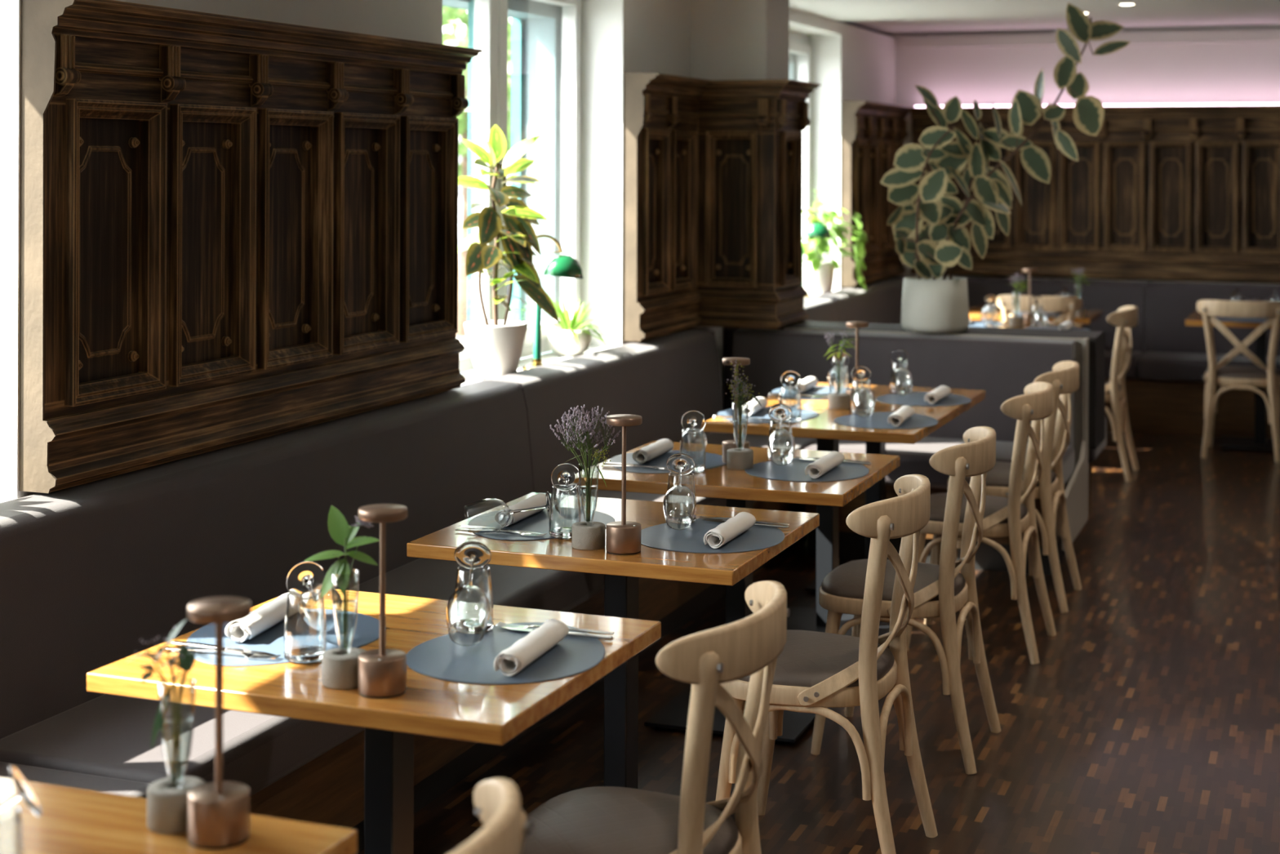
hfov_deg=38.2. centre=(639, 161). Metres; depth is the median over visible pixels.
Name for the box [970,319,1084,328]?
dining table
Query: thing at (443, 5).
trim
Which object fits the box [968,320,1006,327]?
placemat
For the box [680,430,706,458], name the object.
bowl
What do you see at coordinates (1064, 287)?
wine glass
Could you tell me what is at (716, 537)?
napkin
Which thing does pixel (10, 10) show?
window
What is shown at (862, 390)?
bowl
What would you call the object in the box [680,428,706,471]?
tumbler
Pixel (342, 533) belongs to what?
flower sprig
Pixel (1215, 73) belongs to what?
wall
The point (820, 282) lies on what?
pot
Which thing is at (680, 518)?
tumbler
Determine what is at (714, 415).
knife
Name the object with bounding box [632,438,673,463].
napkin
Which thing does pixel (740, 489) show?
dining table
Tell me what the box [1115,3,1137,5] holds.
recessed light
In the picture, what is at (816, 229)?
lamp
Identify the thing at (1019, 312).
napkin
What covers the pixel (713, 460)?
placemat
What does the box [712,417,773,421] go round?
fork
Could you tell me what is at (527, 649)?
napkin
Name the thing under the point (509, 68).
building
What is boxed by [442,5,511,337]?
street tree
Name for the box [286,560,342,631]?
wine glass
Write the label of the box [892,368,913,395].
bowl
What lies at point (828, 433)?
dining table
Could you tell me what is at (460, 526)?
knife
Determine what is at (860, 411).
tumbler
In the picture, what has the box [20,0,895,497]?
wall
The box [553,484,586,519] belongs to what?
bowl
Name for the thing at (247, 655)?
fork
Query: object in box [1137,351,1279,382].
seat cushion
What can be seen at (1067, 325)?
napkin
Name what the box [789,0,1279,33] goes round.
ceiling
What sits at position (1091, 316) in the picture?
dining table
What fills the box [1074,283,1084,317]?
bud vase
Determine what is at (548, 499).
wine glass
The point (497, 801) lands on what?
dining chair
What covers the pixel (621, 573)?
dining table
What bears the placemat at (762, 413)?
on the dining table at (828, 433)
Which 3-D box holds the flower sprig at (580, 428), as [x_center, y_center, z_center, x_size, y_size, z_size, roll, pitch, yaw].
[-0.128,0.703,4.328,0.162,0.273,0.130,0,0,12]
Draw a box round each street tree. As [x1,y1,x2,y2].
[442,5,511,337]
[455,8,511,121]
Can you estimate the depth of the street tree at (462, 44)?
38.39 m
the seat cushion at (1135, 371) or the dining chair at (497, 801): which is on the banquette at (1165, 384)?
the seat cushion at (1135, 371)
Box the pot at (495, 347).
[464,320,528,377]
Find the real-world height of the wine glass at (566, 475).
0.164 m
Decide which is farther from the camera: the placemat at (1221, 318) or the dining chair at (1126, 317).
the placemat at (1221, 318)
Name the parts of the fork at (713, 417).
handle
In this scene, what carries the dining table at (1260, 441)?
on the floor
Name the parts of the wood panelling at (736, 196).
panel moulding, panel, rail, rail, moulding, moulding, cornice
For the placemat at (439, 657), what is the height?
0.002 m
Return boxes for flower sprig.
[124,618,210,780]
[303,505,379,648]
[549,404,621,521]
[725,360,762,447]
[824,328,855,392]
[1009,272,1027,315]
[1069,267,1088,297]
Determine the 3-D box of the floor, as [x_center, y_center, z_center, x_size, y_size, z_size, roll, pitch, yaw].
[1.837,1.717,4.595,6.580,0.120,14.900,0,0,21]
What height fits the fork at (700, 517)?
0.008 m
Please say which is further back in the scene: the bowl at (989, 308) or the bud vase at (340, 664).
the bowl at (989, 308)
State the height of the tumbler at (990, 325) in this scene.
0.118 m
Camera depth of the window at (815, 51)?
11.05 m
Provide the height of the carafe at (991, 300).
0.164 m
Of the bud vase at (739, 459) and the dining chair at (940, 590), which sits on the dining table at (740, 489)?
the bud vase at (739, 459)
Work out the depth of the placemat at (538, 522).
4.58 m
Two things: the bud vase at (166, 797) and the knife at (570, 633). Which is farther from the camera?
the knife at (570, 633)
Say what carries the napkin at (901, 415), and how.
on the placemat at (877, 420)
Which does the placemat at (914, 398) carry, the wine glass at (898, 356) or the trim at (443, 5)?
the wine glass at (898, 356)
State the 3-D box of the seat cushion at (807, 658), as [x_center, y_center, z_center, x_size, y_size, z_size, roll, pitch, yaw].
[0.408,1.194,4.439,0.388,0.065,0.412,0,0,21]
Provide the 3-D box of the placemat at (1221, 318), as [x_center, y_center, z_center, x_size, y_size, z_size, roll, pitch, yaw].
[3.523,0.912,10.639,0.430,0.002,0.358,0,0,21]
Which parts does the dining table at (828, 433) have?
plate, post, plate, post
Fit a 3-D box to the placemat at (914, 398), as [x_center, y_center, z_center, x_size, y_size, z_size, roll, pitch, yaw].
[1.082,0.903,7.027,0.358,0.002,0.430,0,0,21]
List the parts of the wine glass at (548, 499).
glass stem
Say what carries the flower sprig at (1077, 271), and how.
in the bud vase at (1080, 313)
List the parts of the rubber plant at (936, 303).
pot, stem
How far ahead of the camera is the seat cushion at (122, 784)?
3.53 m
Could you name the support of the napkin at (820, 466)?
on the placemat at (794, 471)
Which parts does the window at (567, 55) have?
sash, handle, frame, trim, sill, sash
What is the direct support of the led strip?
attached to the wood panelling at (1160, 193)
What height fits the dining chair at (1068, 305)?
0.888 m
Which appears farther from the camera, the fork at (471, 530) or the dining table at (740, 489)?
the dining table at (740, 489)
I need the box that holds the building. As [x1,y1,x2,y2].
[445,35,511,200]
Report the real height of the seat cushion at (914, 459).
0.135 m
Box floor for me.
[357,431,1279,853]
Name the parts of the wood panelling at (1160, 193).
panel moulding, panel, panel moulding, panel, panel moulding, panel, moulding, cornice, rail, moulding, panel moulding, panel, rail, panel moulding, panel, panel, panel moulding, panel moulding, panel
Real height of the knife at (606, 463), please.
0.006 m
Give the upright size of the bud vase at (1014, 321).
0.192 m
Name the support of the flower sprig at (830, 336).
in the bud vase at (836, 401)
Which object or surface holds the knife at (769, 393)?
on the placemat at (815, 390)
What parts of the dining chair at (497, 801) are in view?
leg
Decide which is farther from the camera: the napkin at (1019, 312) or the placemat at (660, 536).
the napkin at (1019, 312)
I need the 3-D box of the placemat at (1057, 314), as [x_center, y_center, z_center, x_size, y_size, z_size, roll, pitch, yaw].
[2.377,0.908,10.942,0.430,0.002,0.358,0,0,21]
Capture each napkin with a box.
[225,592,306,642]
[493,618,568,676]
[494,493,546,526]
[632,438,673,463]
[703,511,755,548]
[742,396,767,416]
[792,376,817,393]
[804,451,844,478]
[887,405,914,426]
[924,385,951,404]
[1012,310,1055,315]
[1057,320,1074,329]
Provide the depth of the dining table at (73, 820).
2.48 m
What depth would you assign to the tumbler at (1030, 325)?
10.10 m
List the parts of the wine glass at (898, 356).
glass stem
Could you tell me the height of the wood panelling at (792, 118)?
1.107 m
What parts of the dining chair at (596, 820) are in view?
leg, rail, leg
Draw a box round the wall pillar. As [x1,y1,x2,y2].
[689,0,789,79]
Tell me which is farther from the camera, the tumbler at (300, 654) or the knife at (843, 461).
the knife at (843, 461)
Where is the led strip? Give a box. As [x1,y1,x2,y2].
[915,103,1279,106]
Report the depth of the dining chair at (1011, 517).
6.18 m
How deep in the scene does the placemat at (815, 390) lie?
7.20 m
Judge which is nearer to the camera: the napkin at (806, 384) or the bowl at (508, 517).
the bowl at (508, 517)
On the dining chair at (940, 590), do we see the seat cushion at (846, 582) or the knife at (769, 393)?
the seat cushion at (846, 582)
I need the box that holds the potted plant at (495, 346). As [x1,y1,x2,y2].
[457,124,559,377]
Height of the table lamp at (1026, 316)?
0.312 m
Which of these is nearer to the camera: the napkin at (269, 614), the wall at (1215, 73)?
the napkin at (269, 614)
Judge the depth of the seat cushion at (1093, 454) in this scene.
8.37 m
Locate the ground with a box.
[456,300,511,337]
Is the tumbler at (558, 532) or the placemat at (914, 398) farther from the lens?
the placemat at (914, 398)
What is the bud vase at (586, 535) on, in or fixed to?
on the dining table at (621, 573)
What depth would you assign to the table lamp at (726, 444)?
5.51 m
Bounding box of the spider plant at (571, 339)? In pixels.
[541,291,617,356]
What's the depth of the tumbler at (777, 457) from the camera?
5.55 m
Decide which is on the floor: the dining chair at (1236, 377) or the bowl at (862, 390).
the dining chair at (1236, 377)
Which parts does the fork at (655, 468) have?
handle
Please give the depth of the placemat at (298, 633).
3.48 m
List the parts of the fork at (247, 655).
handle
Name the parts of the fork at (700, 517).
handle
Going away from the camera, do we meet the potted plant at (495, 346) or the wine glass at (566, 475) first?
the wine glass at (566, 475)
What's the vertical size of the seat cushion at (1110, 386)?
0.065 m
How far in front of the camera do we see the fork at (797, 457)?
5.54 m
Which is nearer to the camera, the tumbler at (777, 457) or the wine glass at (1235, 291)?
the tumbler at (777, 457)
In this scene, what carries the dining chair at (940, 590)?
on the floor
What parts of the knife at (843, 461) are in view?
blade, handle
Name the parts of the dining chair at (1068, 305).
leg, rail, leg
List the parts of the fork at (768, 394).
handle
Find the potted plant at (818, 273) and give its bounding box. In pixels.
[802,188,866,295]
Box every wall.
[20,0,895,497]
[880,24,1279,284]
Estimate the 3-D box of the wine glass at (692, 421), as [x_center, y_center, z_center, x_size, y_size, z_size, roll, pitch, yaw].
[0.158,0.809,5.458,0.081,0.164,0.210,0,0,3]
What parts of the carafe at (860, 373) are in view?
glass stem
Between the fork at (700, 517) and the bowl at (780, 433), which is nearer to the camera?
the fork at (700, 517)
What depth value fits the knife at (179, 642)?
3.38 m
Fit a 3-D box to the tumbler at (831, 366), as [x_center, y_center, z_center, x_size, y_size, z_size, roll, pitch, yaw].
[0.760,0.842,7.042,0.077,0.118,0.077,0,0,21]
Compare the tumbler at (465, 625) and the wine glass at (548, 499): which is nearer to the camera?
the tumbler at (465, 625)
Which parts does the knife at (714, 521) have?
blade, handle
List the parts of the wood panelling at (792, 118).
panel, rail, rail, panel moulding, moulding, moulding, cornice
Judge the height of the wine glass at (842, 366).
0.164 m
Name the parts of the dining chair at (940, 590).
leg, leg, leg, rail, leg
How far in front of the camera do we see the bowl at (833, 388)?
7.16 m
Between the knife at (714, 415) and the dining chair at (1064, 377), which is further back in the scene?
the dining chair at (1064, 377)
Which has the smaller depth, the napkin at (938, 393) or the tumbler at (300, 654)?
the tumbler at (300, 654)
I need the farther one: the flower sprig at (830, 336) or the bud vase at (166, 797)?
the flower sprig at (830, 336)
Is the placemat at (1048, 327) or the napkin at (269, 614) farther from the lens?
the placemat at (1048, 327)
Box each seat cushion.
[0,557,604,796]
[0,761,150,798]
[520,786,738,853]
[569,431,817,506]
[738,629,894,687]
[804,436,1075,495]
[821,559,965,601]
[928,493,1027,523]
[964,461,1056,487]
[1088,416,1106,462]
[1104,349,1142,379]
[1104,380,1121,393]
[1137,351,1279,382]
[1205,365,1279,378]
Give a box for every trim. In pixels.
[443,4,519,18]
[901,29,1279,48]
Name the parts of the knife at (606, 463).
handle, blade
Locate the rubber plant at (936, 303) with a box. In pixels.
[880,3,1130,333]
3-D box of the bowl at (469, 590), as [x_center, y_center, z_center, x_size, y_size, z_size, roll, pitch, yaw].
[-0.318,0.834,3.417,0.081,0.081,0.107,0,31,-1]
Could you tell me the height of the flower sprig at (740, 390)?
0.258 m
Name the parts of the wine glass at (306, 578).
glass stem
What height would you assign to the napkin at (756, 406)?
0.042 m
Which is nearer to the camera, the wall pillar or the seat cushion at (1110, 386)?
the wall pillar
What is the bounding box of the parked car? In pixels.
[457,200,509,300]
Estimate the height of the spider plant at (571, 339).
0.244 m
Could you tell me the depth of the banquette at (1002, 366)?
7.91 m
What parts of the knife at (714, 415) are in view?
handle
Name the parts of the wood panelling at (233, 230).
panel, panel moulding, panel, panel moulding, rail, rail, moulding, moulding, cornice, panel, panel moulding, panel, panel moulding, panel, panel moulding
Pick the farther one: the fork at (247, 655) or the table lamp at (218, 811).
the fork at (247, 655)
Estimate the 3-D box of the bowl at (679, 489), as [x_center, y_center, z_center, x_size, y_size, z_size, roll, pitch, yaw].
[0.096,0.835,4.490,0.081,0.081,0.107,0,31,2]
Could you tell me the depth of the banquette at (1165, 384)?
11.44 m
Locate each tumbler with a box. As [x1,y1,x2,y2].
[3,804,25,853]
[284,592,327,662]
[453,565,493,634]
[548,485,581,537]
[665,472,696,524]
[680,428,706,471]
[768,419,793,462]
[779,386,801,422]
[829,366,849,393]
[850,379,871,414]
[889,362,910,394]
[983,304,998,327]
[1029,304,1044,327]
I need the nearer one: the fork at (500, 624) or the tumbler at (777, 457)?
the fork at (500, 624)
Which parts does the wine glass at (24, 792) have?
glass stem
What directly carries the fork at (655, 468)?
on the placemat at (713, 460)
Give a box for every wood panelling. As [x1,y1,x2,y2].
[18,0,481,493]
[622,72,710,341]
[697,79,789,328]
[774,79,821,328]
[840,100,911,287]
[910,104,1279,284]
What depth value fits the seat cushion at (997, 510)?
6.22 m
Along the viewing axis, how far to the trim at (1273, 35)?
11.82 m
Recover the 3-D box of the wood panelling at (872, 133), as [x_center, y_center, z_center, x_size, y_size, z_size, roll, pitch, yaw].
[1.516,0.195,11.665,0.156,1.111,1.399,0,0,21]
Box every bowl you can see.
[297,587,342,631]
[446,585,489,645]
[463,497,510,533]
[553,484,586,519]
[662,484,696,529]
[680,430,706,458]
[768,428,795,465]
[827,366,848,391]
[852,386,875,417]
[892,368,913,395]
[980,305,995,322]
[1032,308,1048,327]
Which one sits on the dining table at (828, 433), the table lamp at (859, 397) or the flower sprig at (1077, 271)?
the table lamp at (859, 397)
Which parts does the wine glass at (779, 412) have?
glass stem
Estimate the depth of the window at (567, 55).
7.67 m
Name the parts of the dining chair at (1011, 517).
leg, leg, leg, rail, leg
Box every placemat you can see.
[186,608,386,666]
[406,622,604,684]
[467,506,614,540]
[608,449,726,473]
[640,517,784,553]
[717,406,818,423]
[745,457,869,481]
[772,386,851,399]
[833,411,937,429]
[875,391,971,406]
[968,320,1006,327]
[1017,312,1061,317]
[1024,325,1089,330]
[1216,316,1268,322]
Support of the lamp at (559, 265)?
on the window at (567, 55)
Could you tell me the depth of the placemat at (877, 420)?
6.40 m
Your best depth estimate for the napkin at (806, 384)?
7.22 m
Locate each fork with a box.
[167,646,280,659]
[455,528,546,536]
[495,622,614,635]
[600,465,668,470]
[697,515,790,525]
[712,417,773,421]
[768,394,827,397]
[794,456,871,462]
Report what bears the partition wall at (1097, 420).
on the floor
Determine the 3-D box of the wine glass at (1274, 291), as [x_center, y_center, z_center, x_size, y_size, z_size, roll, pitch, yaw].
[3.600,0.822,10.719,0.210,0.164,0.081,0,0,0]
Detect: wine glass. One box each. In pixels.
[0,764,41,817]
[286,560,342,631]
[446,541,491,645]
[463,491,552,533]
[551,462,586,519]
[662,453,696,529]
[680,410,706,458]
[768,403,795,465]
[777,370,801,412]
[827,352,849,391]
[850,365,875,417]
[889,349,913,395]
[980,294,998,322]
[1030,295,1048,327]
[1042,284,1069,296]
[1231,287,1262,301]
[1250,288,1279,301]
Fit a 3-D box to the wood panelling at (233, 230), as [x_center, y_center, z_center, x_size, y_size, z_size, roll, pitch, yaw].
[-0.952,0.186,5.094,0.156,1.111,2.081,0,0,21]
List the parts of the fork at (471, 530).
handle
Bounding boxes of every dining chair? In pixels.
[448,777,533,853]
[520,580,790,853]
[715,474,937,853]
[810,426,1000,774]
[906,382,1056,664]
[947,360,1081,613]
[997,294,1082,322]
[1104,305,1138,481]
[1196,299,1279,462]
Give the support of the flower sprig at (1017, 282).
in the bud vase at (1014, 321)
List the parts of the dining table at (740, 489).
plate, post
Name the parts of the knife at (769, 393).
handle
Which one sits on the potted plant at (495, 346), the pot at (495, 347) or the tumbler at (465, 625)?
the pot at (495, 347)
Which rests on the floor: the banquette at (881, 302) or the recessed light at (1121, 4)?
the banquette at (881, 302)
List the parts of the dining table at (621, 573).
post, plate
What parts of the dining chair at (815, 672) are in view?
leg, leg, leg, rail, leg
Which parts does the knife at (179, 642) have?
handle, blade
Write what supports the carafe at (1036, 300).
on the placemat at (1048, 327)
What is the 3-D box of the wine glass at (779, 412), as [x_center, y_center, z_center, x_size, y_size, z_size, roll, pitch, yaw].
[0.420,0.810,5.486,0.081,0.164,0.210,0,0,4]
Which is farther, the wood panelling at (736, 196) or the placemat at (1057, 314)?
the placemat at (1057, 314)
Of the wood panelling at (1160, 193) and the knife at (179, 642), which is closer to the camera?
the knife at (179, 642)
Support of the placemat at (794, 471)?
on the dining table at (740, 489)
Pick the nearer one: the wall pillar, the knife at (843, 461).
the knife at (843, 461)
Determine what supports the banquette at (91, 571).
on the floor
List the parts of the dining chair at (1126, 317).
leg, rail, leg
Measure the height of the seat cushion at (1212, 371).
0.065 m
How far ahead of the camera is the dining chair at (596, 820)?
3.17 m
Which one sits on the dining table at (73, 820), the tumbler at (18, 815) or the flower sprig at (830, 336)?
the tumbler at (18, 815)
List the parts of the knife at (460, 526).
handle, blade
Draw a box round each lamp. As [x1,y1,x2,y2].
[186,596,251,848]
[358,503,407,698]
[521,234,583,369]
[605,413,642,555]
[722,356,750,462]
[801,208,831,297]
[845,321,868,408]
[1022,268,1037,325]
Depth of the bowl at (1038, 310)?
9.99 m
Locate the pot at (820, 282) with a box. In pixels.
[803,261,835,295]
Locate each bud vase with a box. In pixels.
[146,676,204,833]
[322,568,365,689]
[572,463,605,550]
[726,401,753,470]
[827,355,849,409]
[1008,291,1023,326]
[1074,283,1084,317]
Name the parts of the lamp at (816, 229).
lamp shade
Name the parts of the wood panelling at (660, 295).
panel, panel moulding, rail, rail, moulding, moulding, cornice, panel, panel moulding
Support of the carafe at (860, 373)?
on the placemat at (877, 420)
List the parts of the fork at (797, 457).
handle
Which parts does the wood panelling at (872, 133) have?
panel, panel moulding, rail, panel moulding, moulding, rail, moulding, cornice, panel moulding, panel moulding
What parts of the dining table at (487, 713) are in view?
post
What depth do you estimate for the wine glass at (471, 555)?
3.53 m
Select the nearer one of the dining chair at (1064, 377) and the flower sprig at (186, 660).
the flower sprig at (186, 660)
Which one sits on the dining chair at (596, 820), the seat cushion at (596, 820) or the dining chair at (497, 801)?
the seat cushion at (596, 820)
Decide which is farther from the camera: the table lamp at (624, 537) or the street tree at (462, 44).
the street tree at (462, 44)
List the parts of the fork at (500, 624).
handle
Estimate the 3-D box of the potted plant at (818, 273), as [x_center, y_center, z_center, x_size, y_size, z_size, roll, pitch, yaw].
[1.107,0.464,10.754,0.304,0.621,0.615,0,0,36]
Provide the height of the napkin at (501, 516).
0.042 m
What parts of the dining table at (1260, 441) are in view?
plate, post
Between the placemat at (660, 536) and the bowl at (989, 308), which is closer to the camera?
the placemat at (660, 536)
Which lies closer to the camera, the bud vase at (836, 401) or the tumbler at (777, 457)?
the tumbler at (777, 457)
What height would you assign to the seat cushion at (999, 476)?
0.065 m
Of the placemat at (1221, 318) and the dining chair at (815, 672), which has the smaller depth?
the dining chair at (815, 672)
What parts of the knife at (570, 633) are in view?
blade, handle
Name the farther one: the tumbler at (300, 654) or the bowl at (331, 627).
the bowl at (331, 627)
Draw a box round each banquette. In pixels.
[0,328,817,853]
[723,275,904,409]
[731,327,1088,575]
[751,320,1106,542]
[960,276,1279,438]
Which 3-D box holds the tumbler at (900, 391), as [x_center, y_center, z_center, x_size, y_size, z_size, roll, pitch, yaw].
[1.009,0.843,7.183,0.077,0.118,0.077,0,0,21]
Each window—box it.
[0,0,21,502]
[440,0,623,385]
[789,19,841,298]
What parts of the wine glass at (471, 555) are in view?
glass stem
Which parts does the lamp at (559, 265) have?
lamp shade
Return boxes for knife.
[172,640,275,655]
[458,524,542,533]
[501,626,613,639]
[602,462,666,468]
[702,519,789,528]
[713,414,771,419]
[768,392,825,396]
[798,458,871,465]
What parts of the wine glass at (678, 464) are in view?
glass stem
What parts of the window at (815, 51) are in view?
frame, sash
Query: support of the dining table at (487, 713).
on the floor
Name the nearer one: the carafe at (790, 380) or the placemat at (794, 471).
the placemat at (794, 471)
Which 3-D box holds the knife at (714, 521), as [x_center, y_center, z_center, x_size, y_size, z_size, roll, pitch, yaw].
[0.259,0.895,4.567,0.226,0.006,0.019,0,0,22]
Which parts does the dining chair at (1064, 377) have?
leg, leg, rail, leg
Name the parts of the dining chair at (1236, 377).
leg, leg, rail, leg, leg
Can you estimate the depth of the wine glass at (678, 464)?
4.61 m
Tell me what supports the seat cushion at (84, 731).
on the banquette at (91, 571)
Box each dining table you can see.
[0,776,357,853]
[86,588,661,853]
[406,492,819,815]
[575,440,899,743]
[702,382,985,635]
[968,306,1102,324]
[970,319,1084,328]
[1185,311,1273,449]
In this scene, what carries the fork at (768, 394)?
on the placemat at (815, 390)
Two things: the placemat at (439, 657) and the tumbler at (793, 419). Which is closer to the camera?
the placemat at (439, 657)
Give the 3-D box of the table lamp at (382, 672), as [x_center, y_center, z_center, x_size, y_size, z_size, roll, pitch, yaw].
[-0.436,0.742,3.130,0.083,0.312,0.083,0,0,-29]
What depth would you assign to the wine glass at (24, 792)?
2.22 m
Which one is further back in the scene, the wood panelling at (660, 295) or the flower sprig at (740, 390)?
the wood panelling at (660, 295)
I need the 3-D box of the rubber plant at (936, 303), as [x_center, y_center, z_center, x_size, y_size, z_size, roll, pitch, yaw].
[1.613,0.022,8.164,1.092,1.458,0.320,0,0,4]

